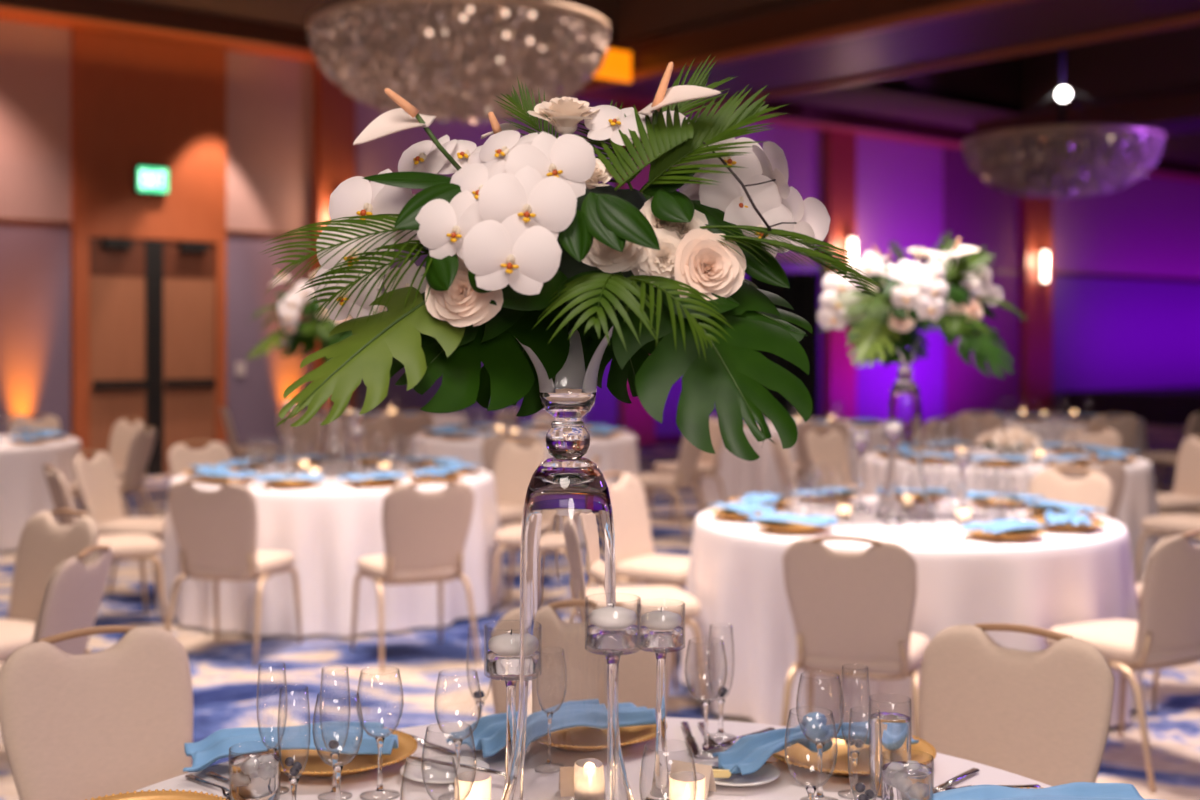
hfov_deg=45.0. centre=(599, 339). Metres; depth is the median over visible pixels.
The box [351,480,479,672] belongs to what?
banquet chair
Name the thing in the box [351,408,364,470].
stem
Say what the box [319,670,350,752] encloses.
bowl
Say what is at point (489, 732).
napkin
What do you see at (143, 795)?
charger plate
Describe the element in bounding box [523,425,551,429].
charger plate
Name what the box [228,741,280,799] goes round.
water tumbler
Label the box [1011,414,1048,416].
folded napkin
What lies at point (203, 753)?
napkin
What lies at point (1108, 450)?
folded napkin
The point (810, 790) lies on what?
wine glass
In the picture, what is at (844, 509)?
votive candle
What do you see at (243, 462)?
folded napkin
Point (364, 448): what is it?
banquet chair
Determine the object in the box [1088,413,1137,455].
banquet chair
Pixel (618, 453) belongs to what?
banquet table
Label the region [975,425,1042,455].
centerpiece
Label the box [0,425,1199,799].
floor
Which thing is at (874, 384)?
trim
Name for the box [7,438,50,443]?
charger plate
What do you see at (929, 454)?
folded napkin
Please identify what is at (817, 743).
bowl
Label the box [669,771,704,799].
votive candle
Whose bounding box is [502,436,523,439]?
charger plate
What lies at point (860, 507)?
candle holder
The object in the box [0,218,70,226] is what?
trim
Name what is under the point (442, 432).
folded napkin
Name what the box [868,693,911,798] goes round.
water tumbler
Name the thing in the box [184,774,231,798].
fork
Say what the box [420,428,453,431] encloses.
folded napkin
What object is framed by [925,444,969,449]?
charger plate
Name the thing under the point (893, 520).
candle holder
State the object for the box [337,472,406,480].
folded napkin
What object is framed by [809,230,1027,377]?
flower arrangement
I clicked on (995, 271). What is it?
trim
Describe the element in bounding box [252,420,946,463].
baseboard
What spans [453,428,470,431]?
charger plate
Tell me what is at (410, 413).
folded napkin
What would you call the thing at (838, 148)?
trim
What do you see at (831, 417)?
votive candle
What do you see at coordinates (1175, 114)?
trim
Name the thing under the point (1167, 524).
banquet chair
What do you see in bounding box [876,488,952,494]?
folded napkin
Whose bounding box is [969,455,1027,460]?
folded napkin
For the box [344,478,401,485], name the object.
charger plate
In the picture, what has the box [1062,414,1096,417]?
folded napkin
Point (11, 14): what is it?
trim
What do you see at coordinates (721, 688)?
blueberry
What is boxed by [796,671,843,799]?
wine glass
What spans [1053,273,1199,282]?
trim
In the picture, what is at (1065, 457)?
folded napkin
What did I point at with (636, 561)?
banquet chair
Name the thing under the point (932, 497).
charger plate
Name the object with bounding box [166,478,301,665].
banquet chair
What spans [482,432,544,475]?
banquet chair
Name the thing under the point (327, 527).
banquet table
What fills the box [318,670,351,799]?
champagne flute
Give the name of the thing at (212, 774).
fork
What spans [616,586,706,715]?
banquet chair
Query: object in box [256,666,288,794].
champagne flute
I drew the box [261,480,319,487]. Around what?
charger plate
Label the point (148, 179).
exit sign
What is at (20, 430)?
folded napkin
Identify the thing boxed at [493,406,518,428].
banquet chair
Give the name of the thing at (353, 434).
candle holder
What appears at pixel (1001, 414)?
folded napkin
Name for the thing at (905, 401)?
glass vase
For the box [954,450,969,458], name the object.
candle
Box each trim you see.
[0,0,1199,176]
[0,7,1199,182]
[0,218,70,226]
[0,223,69,433]
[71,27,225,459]
[226,230,310,237]
[226,234,309,459]
[313,61,355,411]
[356,248,820,436]
[554,0,799,43]
[576,0,1199,110]
[617,102,654,446]
[776,258,821,263]
[822,130,855,419]
[856,274,1018,421]
[857,24,1199,112]
[896,265,1019,273]
[943,148,1017,419]
[974,91,1199,135]
[1019,195,1052,412]
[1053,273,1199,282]
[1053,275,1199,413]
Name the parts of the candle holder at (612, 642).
stem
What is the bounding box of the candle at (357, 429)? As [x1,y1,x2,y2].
[352,427,363,431]
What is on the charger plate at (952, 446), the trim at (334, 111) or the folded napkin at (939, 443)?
the folded napkin at (939, 443)
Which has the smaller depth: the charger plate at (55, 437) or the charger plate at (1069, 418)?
the charger plate at (55, 437)
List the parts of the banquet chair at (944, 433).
handle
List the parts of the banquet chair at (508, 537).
leg, seat, leg, backrest, handle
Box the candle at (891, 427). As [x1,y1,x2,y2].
[885,422,901,430]
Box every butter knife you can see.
[408,756,504,775]
[668,761,776,774]
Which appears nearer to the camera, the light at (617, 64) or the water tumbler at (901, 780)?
the water tumbler at (901, 780)
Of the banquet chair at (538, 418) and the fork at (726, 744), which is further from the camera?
the banquet chair at (538, 418)
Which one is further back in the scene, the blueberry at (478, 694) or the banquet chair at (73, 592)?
the banquet chair at (73, 592)
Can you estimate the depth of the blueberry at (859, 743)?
2.48 m
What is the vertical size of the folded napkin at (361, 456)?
0.026 m
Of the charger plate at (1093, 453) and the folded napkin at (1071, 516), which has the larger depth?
the charger plate at (1093, 453)
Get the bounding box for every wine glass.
[312,689,363,799]
[356,670,403,799]
[421,728,476,791]
[434,668,481,796]
[685,637,726,758]
[784,711,837,799]
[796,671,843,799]
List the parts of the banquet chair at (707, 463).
leg, leg, seat, leg, seat frame, backrest, leg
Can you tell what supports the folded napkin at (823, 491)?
on the charger plate at (840, 497)
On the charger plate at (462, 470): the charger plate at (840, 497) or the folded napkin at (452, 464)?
the folded napkin at (452, 464)
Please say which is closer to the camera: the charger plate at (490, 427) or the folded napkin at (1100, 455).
the folded napkin at (1100, 455)
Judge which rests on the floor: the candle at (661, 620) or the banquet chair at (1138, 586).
the banquet chair at (1138, 586)
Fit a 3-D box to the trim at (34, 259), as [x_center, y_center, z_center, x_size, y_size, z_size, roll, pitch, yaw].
[-9.551,0.090,12.753,9.740,2.660,0.030,0,0,-40]
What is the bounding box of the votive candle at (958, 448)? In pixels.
[957,447,965,452]
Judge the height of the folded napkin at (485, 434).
0.026 m
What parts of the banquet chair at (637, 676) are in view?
handle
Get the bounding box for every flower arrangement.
[245,268,387,361]
[260,54,884,460]
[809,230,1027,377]
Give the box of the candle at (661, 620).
[640,607,681,630]
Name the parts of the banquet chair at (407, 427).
handle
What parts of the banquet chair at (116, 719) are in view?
handle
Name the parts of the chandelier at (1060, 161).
rod, bulb, lamp shade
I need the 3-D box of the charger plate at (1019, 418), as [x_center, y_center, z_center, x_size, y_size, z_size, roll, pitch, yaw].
[4.150,0.761,13.994,0.311,0.028,0.310,0,0,2]
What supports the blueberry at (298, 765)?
in the champagne flute at (293, 781)
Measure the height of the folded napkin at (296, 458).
0.026 m
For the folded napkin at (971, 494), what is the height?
0.026 m
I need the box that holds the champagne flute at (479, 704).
[466,628,491,718]
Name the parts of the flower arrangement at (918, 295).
flower stem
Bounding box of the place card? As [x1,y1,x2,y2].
[670,760,716,797]
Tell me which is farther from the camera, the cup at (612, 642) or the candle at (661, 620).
the candle at (661, 620)
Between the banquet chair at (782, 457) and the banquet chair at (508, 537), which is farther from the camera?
the banquet chair at (782, 457)
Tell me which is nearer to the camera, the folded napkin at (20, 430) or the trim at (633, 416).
the folded napkin at (20, 430)
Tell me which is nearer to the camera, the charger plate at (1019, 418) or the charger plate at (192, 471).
the charger plate at (192, 471)
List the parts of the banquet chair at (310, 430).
seat frame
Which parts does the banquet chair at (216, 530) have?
leg, handle, backrest, leg, seat frame, seat, leg, leg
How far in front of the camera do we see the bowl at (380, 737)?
2.47 m
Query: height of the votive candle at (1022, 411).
0.069 m
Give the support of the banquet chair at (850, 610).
on the floor
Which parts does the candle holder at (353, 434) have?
stem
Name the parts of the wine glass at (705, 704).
stem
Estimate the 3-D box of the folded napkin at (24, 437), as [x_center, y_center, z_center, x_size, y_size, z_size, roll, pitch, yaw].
[-4.281,0.730,10.883,0.191,0.026,0.358,0,0,1]
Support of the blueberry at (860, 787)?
in the champagne flute
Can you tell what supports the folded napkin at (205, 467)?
on the charger plate at (192, 471)
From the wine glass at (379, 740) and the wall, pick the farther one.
the wall
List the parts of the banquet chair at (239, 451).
backrest, leg, seat frame, seat, leg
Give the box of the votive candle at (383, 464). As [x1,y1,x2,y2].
[380,461,389,471]
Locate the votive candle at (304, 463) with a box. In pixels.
[299,459,308,471]
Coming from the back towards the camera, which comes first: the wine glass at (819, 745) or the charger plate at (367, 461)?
the charger plate at (367, 461)
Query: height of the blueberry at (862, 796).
0.015 m
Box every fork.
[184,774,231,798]
[206,772,229,781]
[711,727,774,747]
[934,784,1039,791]
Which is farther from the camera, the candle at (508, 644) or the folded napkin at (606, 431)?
the folded napkin at (606, 431)
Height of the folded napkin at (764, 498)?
0.026 m
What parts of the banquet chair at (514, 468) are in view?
seat, handle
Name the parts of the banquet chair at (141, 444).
leg, seat, leg, seat frame, backrest, leg, handle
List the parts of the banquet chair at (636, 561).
handle, leg, backrest, seat frame, seat, leg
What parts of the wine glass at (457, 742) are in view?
stem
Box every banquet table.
[0,434,86,550]
[131,717,1051,799]
[157,462,504,635]
[282,411,467,456]
[410,429,639,528]
[680,496,1144,735]
[700,418,888,506]
[862,448,1160,582]
[952,413,1147,457]
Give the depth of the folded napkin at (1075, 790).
2.34 m
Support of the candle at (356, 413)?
on the stem at (357, 419)
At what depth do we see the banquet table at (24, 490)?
10.58 m
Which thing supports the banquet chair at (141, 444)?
on the floor
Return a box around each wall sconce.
[846,236,856,268]
[1039,249,1048,288]
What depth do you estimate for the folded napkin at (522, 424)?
12.52 m
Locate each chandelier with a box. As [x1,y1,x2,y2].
[307,0,609,124]
[962,48,1164,199]
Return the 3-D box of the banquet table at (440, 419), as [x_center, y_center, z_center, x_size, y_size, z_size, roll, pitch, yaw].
[-2.302,1.150,15.000,1.948,0.740,1.938,0,0,35]
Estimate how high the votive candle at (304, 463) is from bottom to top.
0.069 m
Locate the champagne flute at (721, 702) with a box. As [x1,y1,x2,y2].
[708,627,734,740]
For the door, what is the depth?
16.39 m
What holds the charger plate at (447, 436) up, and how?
on the banquet table at (618, 453)
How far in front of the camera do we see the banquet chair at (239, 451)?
14.38 m
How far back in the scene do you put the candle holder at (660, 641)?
2.39 m
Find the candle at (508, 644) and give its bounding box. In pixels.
[488,629,519,655]
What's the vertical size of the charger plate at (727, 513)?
0.028 m
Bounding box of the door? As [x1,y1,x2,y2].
[89,237,214,476]
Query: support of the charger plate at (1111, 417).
on the banquet table at (1054, 429)
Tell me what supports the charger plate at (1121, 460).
on the banquet table at (1139, 501)
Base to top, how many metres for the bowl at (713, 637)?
0.116 m
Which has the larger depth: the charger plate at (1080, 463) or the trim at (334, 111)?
the trim at (334, 111)
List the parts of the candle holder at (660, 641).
stem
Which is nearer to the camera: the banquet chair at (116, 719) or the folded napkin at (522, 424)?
the banquet chair at (116, 719)
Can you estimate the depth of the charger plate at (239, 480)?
7.96 m
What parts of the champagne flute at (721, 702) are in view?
stem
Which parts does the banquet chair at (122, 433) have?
seat, backrest, leg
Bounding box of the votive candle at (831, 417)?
[829,415,834,422]
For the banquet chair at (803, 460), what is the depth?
12.07 m
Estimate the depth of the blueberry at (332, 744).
2.46 m
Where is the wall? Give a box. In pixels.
[0,19,1199,474]
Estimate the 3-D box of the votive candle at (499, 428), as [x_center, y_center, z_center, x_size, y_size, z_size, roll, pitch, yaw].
[-0.837,0.745,12.092,0.059,0.069,0.059,0,0,0]
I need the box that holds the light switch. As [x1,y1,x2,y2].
[235,362,244,375]
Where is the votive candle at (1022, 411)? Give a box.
[1020,409,1025,413]
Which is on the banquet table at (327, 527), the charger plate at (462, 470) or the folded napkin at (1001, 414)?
the charger plate at (462, 470)
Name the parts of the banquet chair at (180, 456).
handle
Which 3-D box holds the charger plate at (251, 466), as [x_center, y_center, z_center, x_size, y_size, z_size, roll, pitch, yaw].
[-2.159,0.761,8.718,0.311,0.028,0.310,0,0,-31]
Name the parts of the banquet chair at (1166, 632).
seat, leg, leg, seat frame, backrest, handle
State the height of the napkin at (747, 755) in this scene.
0.083 m
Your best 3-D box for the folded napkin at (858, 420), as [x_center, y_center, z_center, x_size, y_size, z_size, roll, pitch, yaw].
[2.397,0.730,13.103,0.190,0.026,0.358,0,0,28]
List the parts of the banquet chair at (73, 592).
backrest, handle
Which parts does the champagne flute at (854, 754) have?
stem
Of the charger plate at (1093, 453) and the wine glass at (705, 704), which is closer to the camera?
the wine glass at (705, 704)
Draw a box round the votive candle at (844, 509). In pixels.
[838,503,850,520]
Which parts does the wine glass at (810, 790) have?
stem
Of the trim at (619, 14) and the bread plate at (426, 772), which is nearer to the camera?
the bread plate at (426, 772)
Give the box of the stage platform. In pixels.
[1067,386,1199,425]
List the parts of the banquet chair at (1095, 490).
handle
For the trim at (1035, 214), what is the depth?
27.27 m
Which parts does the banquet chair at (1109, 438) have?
handle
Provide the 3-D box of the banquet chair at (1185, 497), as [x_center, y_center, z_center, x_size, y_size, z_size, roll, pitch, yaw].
[3.921,1.099,9.934,0.573,0.886,0.490,0,0,-14]
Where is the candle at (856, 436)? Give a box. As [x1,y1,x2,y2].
[853,434,868,439]
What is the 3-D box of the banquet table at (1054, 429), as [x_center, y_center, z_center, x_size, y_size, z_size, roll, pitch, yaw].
[4.495,1.150,14.609,1.944,0.740,1.962,0,0,39]
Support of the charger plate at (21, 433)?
on the banquet table at (24, 490)
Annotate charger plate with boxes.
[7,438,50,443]
[15,432,54,435]
[42,435,71,439]
[85,789,228,799]
[182,469,238,476]
[198,476,256,483]
[214,462,266,469]
[260,727,417,776]
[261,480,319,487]
[277,459,316,465]
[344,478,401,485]
[354,458,397,464]
[405,460,446,467]
[409,472,463,479]
[419,431,444,435]
[435,466,482,472]
[438,434,477,438]
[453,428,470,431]
[474,426,508,429]
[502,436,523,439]
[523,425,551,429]
[590,429,626,432]
[590,433,619,437]
[619,723,666,746]
[711,508,781,519]
[728,498,794,507]
[756,521,832,532]
[771,724,936,775]
[793,493,856,501]
[848,422,881,425]
[875,451,888,456]
[881,494,945,500]
[922,456,952,462]
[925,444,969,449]
[965,528,1044,539]
[967,498,1035,507]
[973,460,1024,466]
[1013,417,1045,420]
[1025,506,1098,516]
[1028,517,1106,530]
[1043,460,1095,466]
[1046,447,1085,452]
[1066,417,1092,420]
[1085,451,1133,455]
[1091,456,1136,462]
[1108,416,1121,418]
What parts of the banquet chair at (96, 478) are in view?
handle, backrest, leg, seat, leg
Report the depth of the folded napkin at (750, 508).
6.28 m
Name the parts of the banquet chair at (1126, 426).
handle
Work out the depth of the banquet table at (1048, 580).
5.68 m
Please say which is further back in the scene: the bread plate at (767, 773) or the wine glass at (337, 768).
the bread plate at (767, 773)
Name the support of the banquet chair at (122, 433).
on the floor
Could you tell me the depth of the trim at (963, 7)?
15.53 m
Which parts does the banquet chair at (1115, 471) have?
handle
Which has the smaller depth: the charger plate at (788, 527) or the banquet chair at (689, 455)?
the charger plate at (788, 527)
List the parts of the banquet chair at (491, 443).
handle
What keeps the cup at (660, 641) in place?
on the candle holder at (660, 641)
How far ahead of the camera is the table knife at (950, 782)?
2.55 m
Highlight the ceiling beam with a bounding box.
[590,0,1199,104]
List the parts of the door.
transom panel, post, transom panel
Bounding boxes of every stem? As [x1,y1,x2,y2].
[282,406,296,474]
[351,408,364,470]
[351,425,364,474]
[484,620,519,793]
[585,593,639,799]
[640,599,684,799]
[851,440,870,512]
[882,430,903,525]
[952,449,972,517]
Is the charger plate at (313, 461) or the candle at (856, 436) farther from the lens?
the charger plate at (313, 461)
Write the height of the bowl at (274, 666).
0.148 m
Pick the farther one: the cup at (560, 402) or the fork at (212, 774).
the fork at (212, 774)
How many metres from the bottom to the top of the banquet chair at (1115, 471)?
0.886 m
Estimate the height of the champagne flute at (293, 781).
0.220 m
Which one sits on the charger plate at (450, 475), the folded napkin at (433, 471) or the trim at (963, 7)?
the folded napkin at (433, 471)
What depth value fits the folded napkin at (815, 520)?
5.89 m
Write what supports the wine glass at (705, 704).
on the banquet table at (945, 768)
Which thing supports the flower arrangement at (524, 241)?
in the glass vase at (567, 551)
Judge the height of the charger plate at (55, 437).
0.028 m
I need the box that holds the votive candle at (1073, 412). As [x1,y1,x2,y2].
[1071,410,1076,414]
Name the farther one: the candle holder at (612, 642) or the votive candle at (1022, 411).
the votive candle at (1022, 411)
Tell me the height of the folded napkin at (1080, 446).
0.026 m
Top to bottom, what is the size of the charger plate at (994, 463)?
0.028 m
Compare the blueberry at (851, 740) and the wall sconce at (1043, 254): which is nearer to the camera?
the blueberry at (851, 740)
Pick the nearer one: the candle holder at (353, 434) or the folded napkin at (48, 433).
the candle holder at (353, 434)
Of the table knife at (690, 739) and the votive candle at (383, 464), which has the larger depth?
the votive candle at (383, 464)
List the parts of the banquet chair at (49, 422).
handle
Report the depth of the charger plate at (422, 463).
8.85 m
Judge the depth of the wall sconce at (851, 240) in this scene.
23.75 m
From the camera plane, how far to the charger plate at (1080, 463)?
8.90 m
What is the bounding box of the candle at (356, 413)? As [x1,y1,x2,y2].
[352,411,362,415]
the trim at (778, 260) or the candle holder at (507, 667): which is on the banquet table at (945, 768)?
the candle holder at (507, 667)
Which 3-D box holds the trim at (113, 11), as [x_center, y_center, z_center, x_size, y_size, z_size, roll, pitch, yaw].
[3.851,-3.450,22.644,43.000,0.220,0.100,0,0,-40]
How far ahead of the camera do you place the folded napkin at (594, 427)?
11.94 m
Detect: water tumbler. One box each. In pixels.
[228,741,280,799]
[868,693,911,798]
[880,752,933,799]
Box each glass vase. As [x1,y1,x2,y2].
[315,395,355,475]
[502,326,633,799]
[875,331,935,520]
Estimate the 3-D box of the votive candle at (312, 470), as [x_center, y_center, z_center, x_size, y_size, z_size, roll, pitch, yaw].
[-1.596,0.745,8.117,0.059,0.069,0.059,0,0,0]
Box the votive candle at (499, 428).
[496,425,502,432]
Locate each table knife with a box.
[396,730,461,755]
[681,721,698,754]
[932,768,979,793]
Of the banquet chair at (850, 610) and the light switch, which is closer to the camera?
the banquet chair at (850, 610)
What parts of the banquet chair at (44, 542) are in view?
seat, backrest, handle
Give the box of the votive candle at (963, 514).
[956,506,970,523]
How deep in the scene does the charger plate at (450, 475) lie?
8.03 m
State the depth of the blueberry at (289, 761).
2.32 m
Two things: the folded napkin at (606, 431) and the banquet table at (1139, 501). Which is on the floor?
the banquet table at (1139, 501)
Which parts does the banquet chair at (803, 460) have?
seat, seat frame, handle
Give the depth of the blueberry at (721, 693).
2.83 m
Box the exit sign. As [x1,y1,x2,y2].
[135,165,168,194]
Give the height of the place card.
0.050 m
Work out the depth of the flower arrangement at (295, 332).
8.27 m
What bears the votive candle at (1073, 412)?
on the banquet table at (1054, 429)
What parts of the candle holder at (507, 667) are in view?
stem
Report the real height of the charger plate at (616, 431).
0.028 m
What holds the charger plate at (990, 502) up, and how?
on the banquet table at (1048, 580)
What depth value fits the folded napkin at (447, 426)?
12.11 m
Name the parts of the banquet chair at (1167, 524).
leg, seat, seat frame, leg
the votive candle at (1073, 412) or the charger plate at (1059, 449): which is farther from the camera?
the votive candle at (1073, 412)
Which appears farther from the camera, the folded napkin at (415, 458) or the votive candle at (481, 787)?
the folded napkin at (415, 458)
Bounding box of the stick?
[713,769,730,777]
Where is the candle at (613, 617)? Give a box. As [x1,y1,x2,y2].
[589,602,636,629]
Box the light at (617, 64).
[592,48,631,82]
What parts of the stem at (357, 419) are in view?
stem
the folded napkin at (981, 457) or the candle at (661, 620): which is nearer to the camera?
the candle at (661, 620)
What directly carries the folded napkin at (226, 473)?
on the charger plate at (239, 480)
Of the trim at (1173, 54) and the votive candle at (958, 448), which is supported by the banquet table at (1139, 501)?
the votive candle at (958, 448)
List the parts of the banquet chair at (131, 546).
handle, backrest, seat, seat frame, leg, leg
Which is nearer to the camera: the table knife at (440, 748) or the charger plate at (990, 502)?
the table knife at (440, 748)
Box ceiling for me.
[119,0,1199,164]
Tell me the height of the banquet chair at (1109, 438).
0.886 m
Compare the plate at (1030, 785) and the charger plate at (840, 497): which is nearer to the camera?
the plate at (1030, 785)
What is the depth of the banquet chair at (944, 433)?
12.40 m
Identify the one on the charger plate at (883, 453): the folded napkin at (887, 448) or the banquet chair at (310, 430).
the folded napkin at (887, 448)
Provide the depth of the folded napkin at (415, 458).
8.86 m
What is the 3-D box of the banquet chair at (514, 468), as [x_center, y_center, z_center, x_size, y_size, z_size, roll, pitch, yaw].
[-0.677,1.099,9.312,0.490,0.886,0.573,0,0,43]
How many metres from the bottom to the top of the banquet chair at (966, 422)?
0.886 m
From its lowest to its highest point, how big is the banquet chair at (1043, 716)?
0.886 m
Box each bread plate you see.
[400,756,489,783]
[697,759,779,785]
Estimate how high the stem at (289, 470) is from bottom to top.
0.439 m
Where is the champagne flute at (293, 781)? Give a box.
[277,684,310,799]
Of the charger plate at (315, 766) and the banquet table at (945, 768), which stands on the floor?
the banquet table at (945, 768)
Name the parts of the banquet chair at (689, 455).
leg, seat, seat frame, leg, backrest, leg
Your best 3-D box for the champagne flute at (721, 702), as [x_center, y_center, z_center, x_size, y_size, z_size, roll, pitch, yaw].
[0.237,0.669,2.840,0.058,0.220,0.058,0,0,15]
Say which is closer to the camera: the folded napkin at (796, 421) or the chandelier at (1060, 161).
the folded napkin at (796, 421)
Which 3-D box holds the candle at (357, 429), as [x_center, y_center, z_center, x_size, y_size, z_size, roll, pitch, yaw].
[-1.370,0.504,8.199,0.069,0.036,0.069,0,0,0]
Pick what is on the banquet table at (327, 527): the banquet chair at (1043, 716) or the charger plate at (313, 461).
the charger plate at (313, 461)
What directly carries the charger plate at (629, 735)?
on the banquet table at (945, 768)
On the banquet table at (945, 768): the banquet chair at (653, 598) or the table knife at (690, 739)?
the table knife at (690, 739)
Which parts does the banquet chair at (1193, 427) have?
seat, leg, leg, backrest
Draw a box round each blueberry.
[285,757,293,766]
[289,767,299,775]
[292,762,301,769]
[328,740,337,748]
[476,690,484,697]
[718,690,725,697]
[720,686,727,692]
[846,737,855,745]
[855,739,863,747]
[855,783,864,792]
[858,794,868,799]
[864,789,874,799]
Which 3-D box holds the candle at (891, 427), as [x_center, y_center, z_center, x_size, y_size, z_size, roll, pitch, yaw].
[1.238,0.364,6.120,0.069,0.036,0.069,0,0,0]
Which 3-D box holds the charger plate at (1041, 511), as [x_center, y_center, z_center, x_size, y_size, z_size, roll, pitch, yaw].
[2.037,0.761,6.397,0.310,0.028,0.311,0,0,-31]
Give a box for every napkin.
[9,434,49,440]
[13,429,60,432]
[35,431,69,435]
[183,721,397,771]
[187,464,230,471]
[190,470,259,477]
[215,458,264,465]
[255,474,324,480]
[273,455,317,460]
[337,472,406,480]
[347,412,378,415]
[352,454,400,459]
[402,412,431,414]
[402,456,463,462]
[414,467,459,475]
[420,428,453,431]
[432,431,479,434]
[434,460,482,468]
[438,425,466,428]
[446,702,655,757]
[471,423,512,426]
[482,432,524,436]
[521,423,550,425]
[584,424,607,427]
[588,429,614,433]
[592,426,628,430]
[709,502,779,514]
[712,712,918,775]
[736,492,783,503]
[745,513,837,525]
[789,487,858,496]
[794,420,825,423]
[851,419,879,422]
[873,447,888,450]
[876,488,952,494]
[922,452,955,458]
[923,441,971,445]
[932,782,1162,799]
[960,519,1046,533]
[964,491,1044,501]
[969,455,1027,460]
[970,412,1005,415]
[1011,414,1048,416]
[1025,499,1106,512]
[1040,455,1090,461]
[1043,443,1099,448]
[1044,510,1093,524]
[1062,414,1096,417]
[1085,447,1138,453]
[1096,452,1127,458]
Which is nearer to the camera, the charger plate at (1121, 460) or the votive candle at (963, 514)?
the votive candle at (963, 514)
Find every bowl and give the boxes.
[256,666,287,747]
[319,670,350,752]
[356,670,403,738]
[434,668,481,740]
[685,637,726,702]
[796,671,843,744]
[994,443,1026,455]
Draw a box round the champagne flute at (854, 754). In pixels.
[839,664,870,798]
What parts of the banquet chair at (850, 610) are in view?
leg, leg, handle, backrest, seat frame, seat, leg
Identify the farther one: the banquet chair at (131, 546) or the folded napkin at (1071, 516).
the banquet chair at (131, 546)
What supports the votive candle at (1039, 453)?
on the banquet table at (1139, 501)
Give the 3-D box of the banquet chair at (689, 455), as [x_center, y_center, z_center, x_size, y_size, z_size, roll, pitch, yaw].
[0.523,1.099,11.388,0.573,0.886,0.490,0,0,24]
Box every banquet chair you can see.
[0,509,98,661]
[0,545,112,669]
[0,625,192,799]
[8,414,59,434]
[43,465,166,629]
[68,426,156,516]
[73,450,164,607]
[108,418,144,516]
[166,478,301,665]
[168,440,231,477]
[220,406,279,463]
[277,411,320,463]
[348,427,370,454]
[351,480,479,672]
[359,415,404,462]
[387,410,433,461]
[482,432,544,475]
[490,456,600,617]
[490,602,670,713]
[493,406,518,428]
[494,440,545,524]
[532,412,554,422]
[603,472,689,647]
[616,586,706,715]
[635,437,703,541]
[649,415,726,522]
[771,440,797,498]
[781,536,929,737]
[792,419,848,481]
[806,428,858,495]
[919,623,1114,785]
[921,416,955,447]
[957,411,1003,447]
[1028,468,1112,517]
[1045,529,1199,792]
[1049,458,1125,520]
[1061,427,1120,451]
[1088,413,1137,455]
[1135,514,1199,584]
[1135,583,1159,712]
[1139,412,1199,492]
[1156,435,1199,538]
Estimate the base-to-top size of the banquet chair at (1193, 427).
0.886 m
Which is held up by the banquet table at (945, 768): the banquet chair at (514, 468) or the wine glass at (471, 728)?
the wine glass at (471, 728)
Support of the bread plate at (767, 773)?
on the banquet table at (945, 768)
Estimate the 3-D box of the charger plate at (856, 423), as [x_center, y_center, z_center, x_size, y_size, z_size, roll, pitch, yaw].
[2.395,0.761,13.105,0.322,0.028,0.322,0,0,45]
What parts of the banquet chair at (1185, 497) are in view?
leg, seat frame, seat, backrest, leg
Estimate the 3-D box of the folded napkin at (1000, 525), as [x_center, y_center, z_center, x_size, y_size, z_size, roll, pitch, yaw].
[1.590,0.730,5.704,0.358,0.026,0.191,0,0,-38]
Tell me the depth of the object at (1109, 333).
29.44 m
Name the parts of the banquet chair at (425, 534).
leg, leg, seat, seat frame, backrest, handle, leg, leg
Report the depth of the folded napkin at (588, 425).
12.32 m
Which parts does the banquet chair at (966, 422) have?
handle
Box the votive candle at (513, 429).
[511,428,518,431]
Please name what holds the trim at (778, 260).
attached to the wall
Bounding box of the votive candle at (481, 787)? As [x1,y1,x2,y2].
[455,771,490,799]
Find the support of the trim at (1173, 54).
attached to the ceiling
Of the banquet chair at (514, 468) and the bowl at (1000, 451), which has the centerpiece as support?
the bowl at (1000, 451)
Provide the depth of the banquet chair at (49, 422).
12.81 m
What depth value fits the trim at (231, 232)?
17.25 m
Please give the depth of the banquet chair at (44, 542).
5.55 m
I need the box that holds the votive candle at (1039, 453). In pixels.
[1035,449,1043,460]
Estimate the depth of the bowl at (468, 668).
2.45 m
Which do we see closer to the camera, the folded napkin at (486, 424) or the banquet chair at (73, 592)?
the banquet chair at (73, 592)
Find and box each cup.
[484,620,518,679]
[539,387,595,417]
[585,593,639,654]
[640,599,684,651]
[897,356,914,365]
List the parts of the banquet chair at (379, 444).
handle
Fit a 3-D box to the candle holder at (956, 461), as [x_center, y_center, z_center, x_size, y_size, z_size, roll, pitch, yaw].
[1.596,0.629,6.390,0.092,0.299,0.092,0,0,0]
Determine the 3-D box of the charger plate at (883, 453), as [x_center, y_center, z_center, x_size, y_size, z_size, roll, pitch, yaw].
[1.980,0.761,9.620,0.310,0.028,0.311,0,0,32]
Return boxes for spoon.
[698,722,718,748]
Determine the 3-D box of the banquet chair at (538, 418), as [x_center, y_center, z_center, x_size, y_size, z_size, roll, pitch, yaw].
[-0.436,1.099,13.235,0.490,0.886,0.573,0,0,8]
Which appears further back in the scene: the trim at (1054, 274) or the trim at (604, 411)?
the trim at (1054, 274)
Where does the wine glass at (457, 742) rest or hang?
on the banquet table at (945, 768)
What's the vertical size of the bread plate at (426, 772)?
0.012 m
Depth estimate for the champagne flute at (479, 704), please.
2.82 m
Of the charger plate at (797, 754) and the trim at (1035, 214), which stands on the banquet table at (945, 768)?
the charger plate at (797, 754)
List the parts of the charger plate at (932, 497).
plate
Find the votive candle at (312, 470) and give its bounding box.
[309,466,319,473]
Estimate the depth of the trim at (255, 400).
17.26 m

